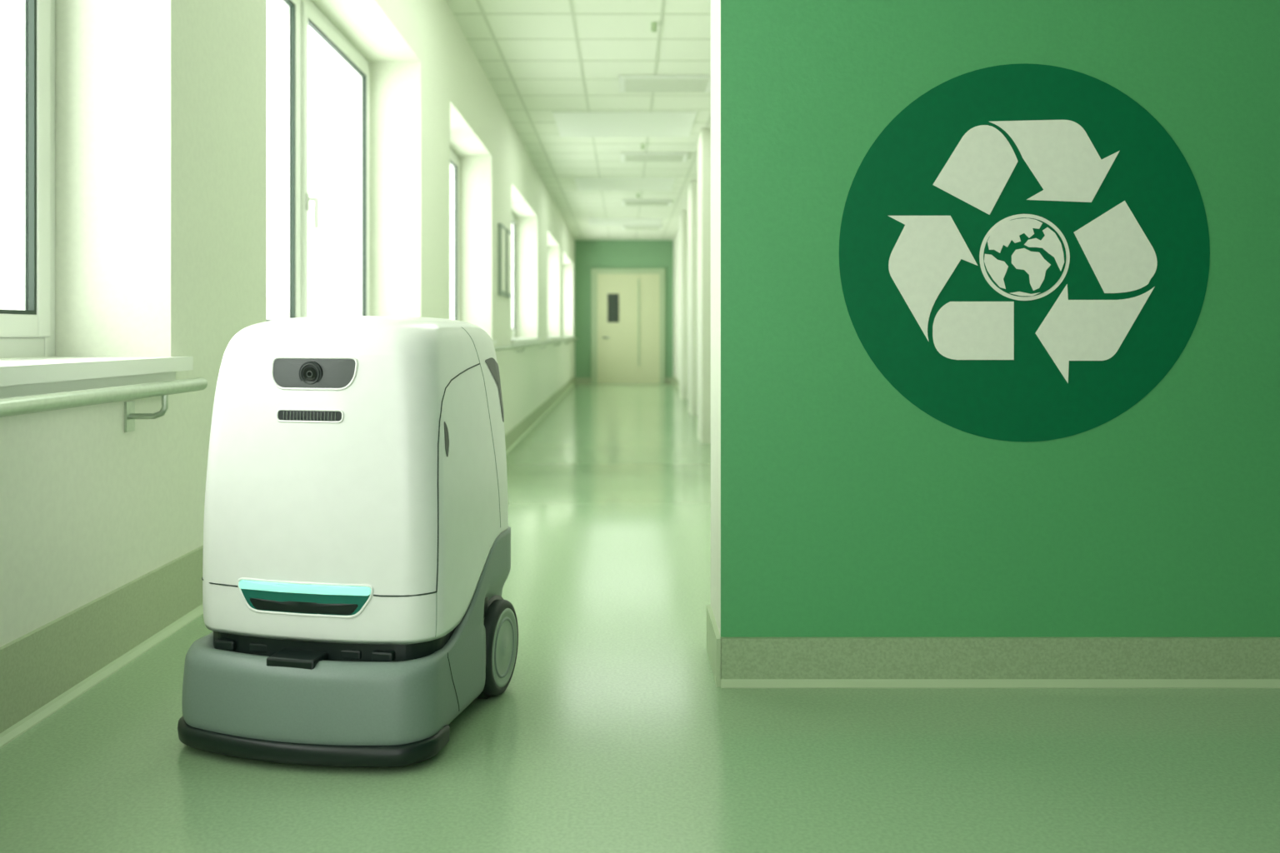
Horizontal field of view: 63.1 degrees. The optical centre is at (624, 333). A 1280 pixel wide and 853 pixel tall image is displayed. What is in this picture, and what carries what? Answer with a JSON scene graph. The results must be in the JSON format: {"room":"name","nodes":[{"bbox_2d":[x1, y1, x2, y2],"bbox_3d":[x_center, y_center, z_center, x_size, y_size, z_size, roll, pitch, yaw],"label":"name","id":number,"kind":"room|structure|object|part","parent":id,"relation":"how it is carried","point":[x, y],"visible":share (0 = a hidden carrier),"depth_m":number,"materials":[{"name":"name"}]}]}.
{"room":"hospital corridor","nodes":[
{"label":"hospital corridor","id":0,"kind":"room"},
{"bbox_2d":[0,0,574,647],"bbox_3d":[-1.387,-0.473,10.420,0.466,3.547,27.840,0,0,0],"label":"wall","id":1,"kind":"structure","parent":0,"point":[161,105],"depth_m":2.79,"materials":[{"name":"paint"}]},
{"bbox_2d":[0,0,36,314],"bbox_3d":[-1.447,-0.738,1.383,0.022,1.385,2.317,0,0,0],"label":"gasket","id":2,"kind":"object","parent":1,"relation":"attached to","point":[30,181],"visible":0.86,"depth_m":2.53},
{"bbox_2d":[0,0,54,359],"bbox_3d":[-1.474,-0.738,1.383,0.085,1.595,2.527,0,0,0],"label":"frame","id":3,"kind":"object","parent":1,"relation":"attached to","point":[22,336],"visible":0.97,"depth_m":2.54,"materials":[{"name":"plastic"}]},
{"bbox_2d":[0,356,193,398],"bbox_3d":[-1.280,0.105,1.383,0.332,0.090,2.607,0,0,0],"label":"sill","id":4,"kind":"structure","parent":1,"relation":"attached to","point":[34,376],"depth_m":2.20,"materials":[{"name":"plastic"}]},
{"bbox_2d":[0,377,207,432],"bbox_3d":[-1.103,0.170,-0.182,0.102,0.116,5.637,0,0,0],"label":"handrail","id":5,"kind":"object","parent":1,"relation":"attached to","point":[9,407],"visible":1,"depth_m":2.14,"materials":[{"name":"metal"}]},
{"bbox_3d":[-1.151,0.193,2.420,0.006,0.070,0.040,0,0,0],"label":"plate","id":6,"kind":"part","parent":5,"relation":"part of","materials":[{"name":"metal"}]},
{"bbox_2d":[0,375,575,749],"bbox_3d":[-1.140,0.866,10.270,0.028,0.572,27.540,0,0,0],"label":"baseboard","id":7,"kind":"structure","parent":1,"relation":"attached to","point":[45,669],"depth_m":2.25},
{"bbox_2d":[305,192,319,229],"bbox_3d":[-1.405,-0.550,4.681,0.053,0.160,0.028,0,0,0],"label":"handle","id":8,"kind":"object","parent":1,"relation":"attached to","point":[316,200],"visible":1,"depth_m":4.67,"materials":[{"name":"plastic"}]},
{"bbox_2d":[266,0,366,321],"bbox_3d":[-1.447,-0.738,4.622,0.022,1.385,2.323,0,0,0],"label":"gasket","id":9,"kind":"object","parent":1,"relation":"attached to","point":[289,2],"visible":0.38,"depth_m":4.96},
{"bbox_2d":[275,0,369,319],"bbox_3d":[-1.474,-0.738,4.622,0.085,1.595,2.533,0,0,0],"label":"frame","id":10,"kind":"object","parent":1,"relation":"attached to","point":[304,9],"visible":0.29,"depth_m":4.65,"materials":[{"name":"plastic"}]},
{"bbox_2d":[450,159,457,320],"bbox_3d":[-1.447,-0.738,7.945,0.022,1.385,1.940,0,0,0],"label":"gasket","id":11,"kind":"object","parent":1,"relation":"attached to","point":[452,162],"visible":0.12,"depth_m":8.91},
{"bbox_2d":[450,148,458,320],"bbox_3d":[-1.474,-0.738,7.945,0.085,1.595,2.150,0,0,0],"label":"frame","id":12,"kind":"object","parent":1,"relation":"attached to","point":[453,157],"visible":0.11,"depth_m":8.91,"materials":[{"name":"plastic"}]},
{"bbox_2d":[497,223,505,295],"bbox_3d":[-1.137,-0.675,9.625,0.034,0.650,0.350,0,0,0],"label":"frame","id":13,"kind":"object","parent":1,"relation":"attached to","point":[501,228],"visible":1,"depth_m":9.46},
{"bbox_2d":[504,228,511,298],"bbox_3d":[-1.137,-0.675,10.125,0.034,0.650,0.350,0,0,0],"label":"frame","id":14,"kind":"object","parent":1,"relation":"attached to","point":[508,234],"visible":0.93,"depth_m":10.04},
{"bbox_2d":[511,220,514,329],"bbox_3d":[-1.447,-0.738,12.170,0.022,1.385,2.930,0,0,0],"label":"gasket","id":15,"kind":"object","parent":1,"relation":"attached to","point":[512,222],"visible":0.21,"depth_m":13.63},
{"bbox_2d":[511,213,515,338],"bbox_3d":[-1.474,-0.738,12.170,0.085,1.595,3.140,0,0,0],"label":"frame","id":16,"kind":"object","parent":1,"relation":"attached to","point":[513,332],"visible":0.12,"depth_m":13.64,"materials":[{"name":"plastic"}]},
{"bbox_2d":[510,337,540,344],"bbox_3d":[-1.280,0.105,12.170,0.332,0.090,3.220,0,0,0],"label":"sill","id":17,"kind":"structure","parent":1,"relation":"attached to","point":[515,341],"depth_m":11.75,"materials":[{"name":"plastic"}]},
{"bbox_2d":[494,338,578,352],"bbox_3d":[-1.103,0.156,14.070,0.102,0.088,18.940,0,0,0],"label":"handrail","id":18,"kind":"object","parent":1,"relation":"attached to","point":[502,347],"visible":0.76,"depth_m":11.30,"materials":[{"name":"metal"}]},
{"bbox_2d":[547,336,561,341],"bbox_3d":[-1.280,0.105,16.950,0.332,0.090,2.980,0,0,0],"label":"sill","id":19,"kind":"structure","parent":1,"relation":"attached to","point":[549,338],"depth_m":16.67,"materials":[{"name":"plastic"}]},
{"bbox_2d":[563,335,574,339],"bbox_3d":[-1.280,0.105,21.350,0.332,0.090,3.780,0,0,0],"label":"sill","id":20,"kind":"structure","parent":1,"relation":"attached to","point":[564,337],"depth_m":21.35,"materials":[{"name":"plastic"}]},
{"bbox_2d":[445,0,710,239],"bbox_3d":[0.348,-2.207,10.420,3.904,0.120,27.840,0,0,0],"label":"ceiling","id":21,"kind":"structure","parent":0,"point":[472,26],"depth_m":8.84,"materials":[{"name":"tile"}]},
{"bbox_2d":[453,0,710,240],"bbox_3d":[0.473,-2.146,10.270,3.254,0.006,27.540,0,0,0],"label":"grid","id":22,"kind":"object","parent":21,"relation":"attached to","point":[662,14],"visible":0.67,"depth_m":9.39,"materials":[{"name":"white metal"}]},
{"bbox_2d":[552,111,697,136],"bbox_3d":[0.000,-2.141,10.700,1.400,0.012,1.240,0,0,0],"label":"ceiling light panel","id":23,"kind":"object","parent":21,"relation":"in","point":[568,123],"depth_m":10.61,"materials":[{"name":"white plastic"}]},
{"bbox_2d":[574,177,675,190],"bbox_3d":[0.000,-2.141,15.000,1.400,0.012,1.240,0,0,0],"label":"ceiling light panel","id":24,"kind":"object","parent":21,"relation":"in","point":[582,183],"depth_m":14.87,"materials":[{"name":"white plastic"}]},
{"bbox_2d":[587,218,662,225],"bbox_3d":[0.000,-2.141,20.000,1.400,0.012,1.240,0,0,0],"label":"ceiling light panel","id":25,"kind":"object","parent":21,"relation":"in","point":[592,222],"depth_m":19.99,"materials":[{"name":"white plastic"}]},
{"bbox_2d":[622,225,662,229],"bbox_3d":[0.350,-2.127,21.000,0.800,0.032,0.500,0,0,0],"label":"ceiling vent","id":26,"kind":"object","parent":21,"relation":"in","point":[627,227],"depth_m":20.86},
{"bbox_2d":[621,200,671,205],"bbox_3d":[0.350,-2.127,17.000,0.800,0.032,0.500,0,0,0],"label":"ceiling vent","id":27,"kind":"object","parent":21,"relation":"in","point":[624,202],"depth_m":16.86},
{"bbox_2d":[650,21,656,32],"bbox_3d":[0.200,-2.122,7.200,0.040,0.070,0.040,0,0,0],"label":"sprinkler head","id":28,"kind":"object","parent":21,"relation":"attached to","point":[653,25],"visible":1,"depth_m":7.18},
{"bbox_2d":[620,152,688,161],"bbox_3d":[0.350,-2.127,12.600,0.800,0.032,0.500,0,0,0],"label":"ceiling vent","id":29,"kind":"object","parent":21,"relation":"in","point":[625,157],"depth_m":12.51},
{"bbox_2d":[619,75,710,92],"bbox_3d":[0.350,-2.127,8.900,0.800,0.032,0.500,0,0,0],"label":"ceiling vent","id":30,"kind":"object","parent":21,"relation":"in","point":[627,83],"depth_m":8.82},
{"bbox_2d":[575,240,673,378],"bbox_3d":[0.273,-0.449,24.165,3.654,3.497,0.250,0,0,0],"label":"wall","id":31,"kind":"structure","parent":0,"point":[589,254],"depth_m":24.04,"materials":[{"name":"green paint"}]},
{"bbox_2d":[575,378,672,383],"bbox_3d":[-0.022,1.095,24.032,2.264,0.130,0.015,0,0,0],"label":"baseboard","id":32,"kind":"structure","parent":31,"relation":"attached to","point":[577,380],"depth_m":24.03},
{"bbox_2d":[590,268,664,383],"bbox_3d":[0.070,-0.170,24.010,1.700,2.640,0.060,0,0,0],"label":"frame","id":33,"kind":"object","parent":31,"relation":"attached to","point":[594,272],"visible":1,"depth_m":23.98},
{"bbox_2d":[597,274,659,383],"bbox_3d":[0.080,-0.110,24.010,1.440,2.520,0.060,0,0,0],"label":"leaf","id":34,"kind":"object","parent":31,"relation":"attached to","point":[617,355],"depth_m":24.00,"materials":[{"name":"painted wood"},{"name":"glass"},{"name":"metal"}]},
{"bbox_2d":[602,294,619,338],"bbox_3d":[-0.329,-0.396,23.963,0.378,1.028,0.083,0,0,0],"label":"window","id":35,"kind":"structure","parent":34,"relation":"attached to","point":[612,299],"depth_m":23.99,"materials":[{"name":"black glass"}]},
{"bbox_3d":[-0.270,-0.580,23.997,0.260,0.660,0.015,0,0,0],"label":"vision panel","id":36,"kind":"part","parent":35,"relation":"part of","materials":[{"name":"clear glass"}]},
{"bbox_3d":[0.320,-0.250,23.990,0.040,2.000,0.020,0,0,0],"label":"edge strip","id":37,"kind":"part","parent":34,"relation":"part of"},
{"bbox_2d":[0,383,1279,852],"bbox_3d":[0.348,1.025,10.420,3.904,0.550,27.840,0,0,0],"label":"floor","id":38,"kind":"structure","parent":0,"point":[612,730],"depth_m":1.84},
{"bbox_2d":[177,315,518,767],"bbox_3d":[-0.530,0.362,2.059,0.504,0.792,0.573,0,0,13],"label":"robot","id":39,"kind":"object","parent":38,"relation":"on","point":[357,552],"visible":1,"depth_m":1.86,"materials":[{"name":"white plastic"}]},
{"bbox_2d":[275,408,344,423],"bbox_3d":[-0.563,0.147,1.859,0.132,0.025,0.008,0,0,12],"label":"vent","id":40,"kind":"object","parent":39,"relation":"attached to","point":[282,415],"depth_m":1.86,"materials":[{"name":"black plastic"}]},
{"bbox_3d":[-0.563,0.073,1.869,0.025,0.025,0.011,0,0,12],"label":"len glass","id":41,"kind":"part","parent":39,"relation":"part of","materials":[{"name":"black glass"}]},
{"bbox_3d":[-0.559,0.072,1.873,0.164,0.056,0.019,0,0,13],"label":"sensor panel","id":42,"kind":"part","parent":39,"relation":"part of","materials":[{"name":"grey plastic"}]},
{"bbox_3d":[-0.275,0.120,2.186,0.018,0.138,0.094,0,0,12],"label":"handle","id":43,"kind":"part","parent":39,"relation":"part of","materials":[{"name":"white plastic"}]},
{"bbox_2d":[679,128,710,443],"bbox_3d":[0.955,-0.454,14.950,0.310,3.407,8.100,0,0,0],"label":"pilasters","id":44,"kind":"object","parent":38,"relation":"on","point":[694,223],"depth_m":11.43,"materials":[{"name":"white paint"}]},
{"bbox_2d":[710,0,1279,637],"bbox_3d":[1.252,-0.673,2.351,2.096,3.047,0.260,0,0,0],"label":"wall partition","id":45,"kind":"structure","parent":38,"relation":"on","point":[841,507],"depth_m":2.22,"materials":[{"name":"green paint"}]},
{"bbox_2d":[706,605,720,686],"bbox_3d":[0.199,0.700,2.345,0.010,0.104,0.272,0,0,0],"label":"baseboard","id":46,"kind":"structure","parent":45,"relation":"attached to","point":[713,638],"depth_m":2.29,"materials":[{"name":"plastic"}]},
{"bbox_2d":[720,637,1279,688],"bbox_3d":[1.151,0.700,2.210,1.897,0.104,0.022,0,0,0],"label":"baseboard","id":47,"kind":"structure","parent":45,"relation":"attached to","point":[746,662],"depth_m":2.21,"materials":[{"name":"plastic"}]},
{"bbox_2d":[838,63,1209,442],"bbox_3d":[0.851,-0.172,2.219,0.791,0.807,0.005,0,0,0],"label":"wall sign","id":48,"kind":"object","parent":45,"relation":"attached to","point":[1024,252],"visible":1,"depth_m":2.22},
{"bbox_3d":[0.851,-0.162,2.219,0.192,0.185,0.002,0,0,0],"label":"globe","id":49,"kind":"part","parent":48,"relation":"part of"},
{"bbox_2d":[673,229,679,380],"bbox_3d":[1.210,-0.449,13.411,0.200,3.497,21.859,0,0,0],"label":"wall","id":50,"kind":"structure","parent":0,"point":[676,241],"depth_m":22.56,"materials":[{"name":"white paint"}]},
{"bbox_2d":[672,375,688,399],"bbox_3d":[1.096,0.866,13.261,0.028,0.572,21.559,0,0,0],"label":"baseboard","id":51,"kind":"structure","parent":50,"relation":"attached to","point":[675,382],"depth_m":22.32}
]}

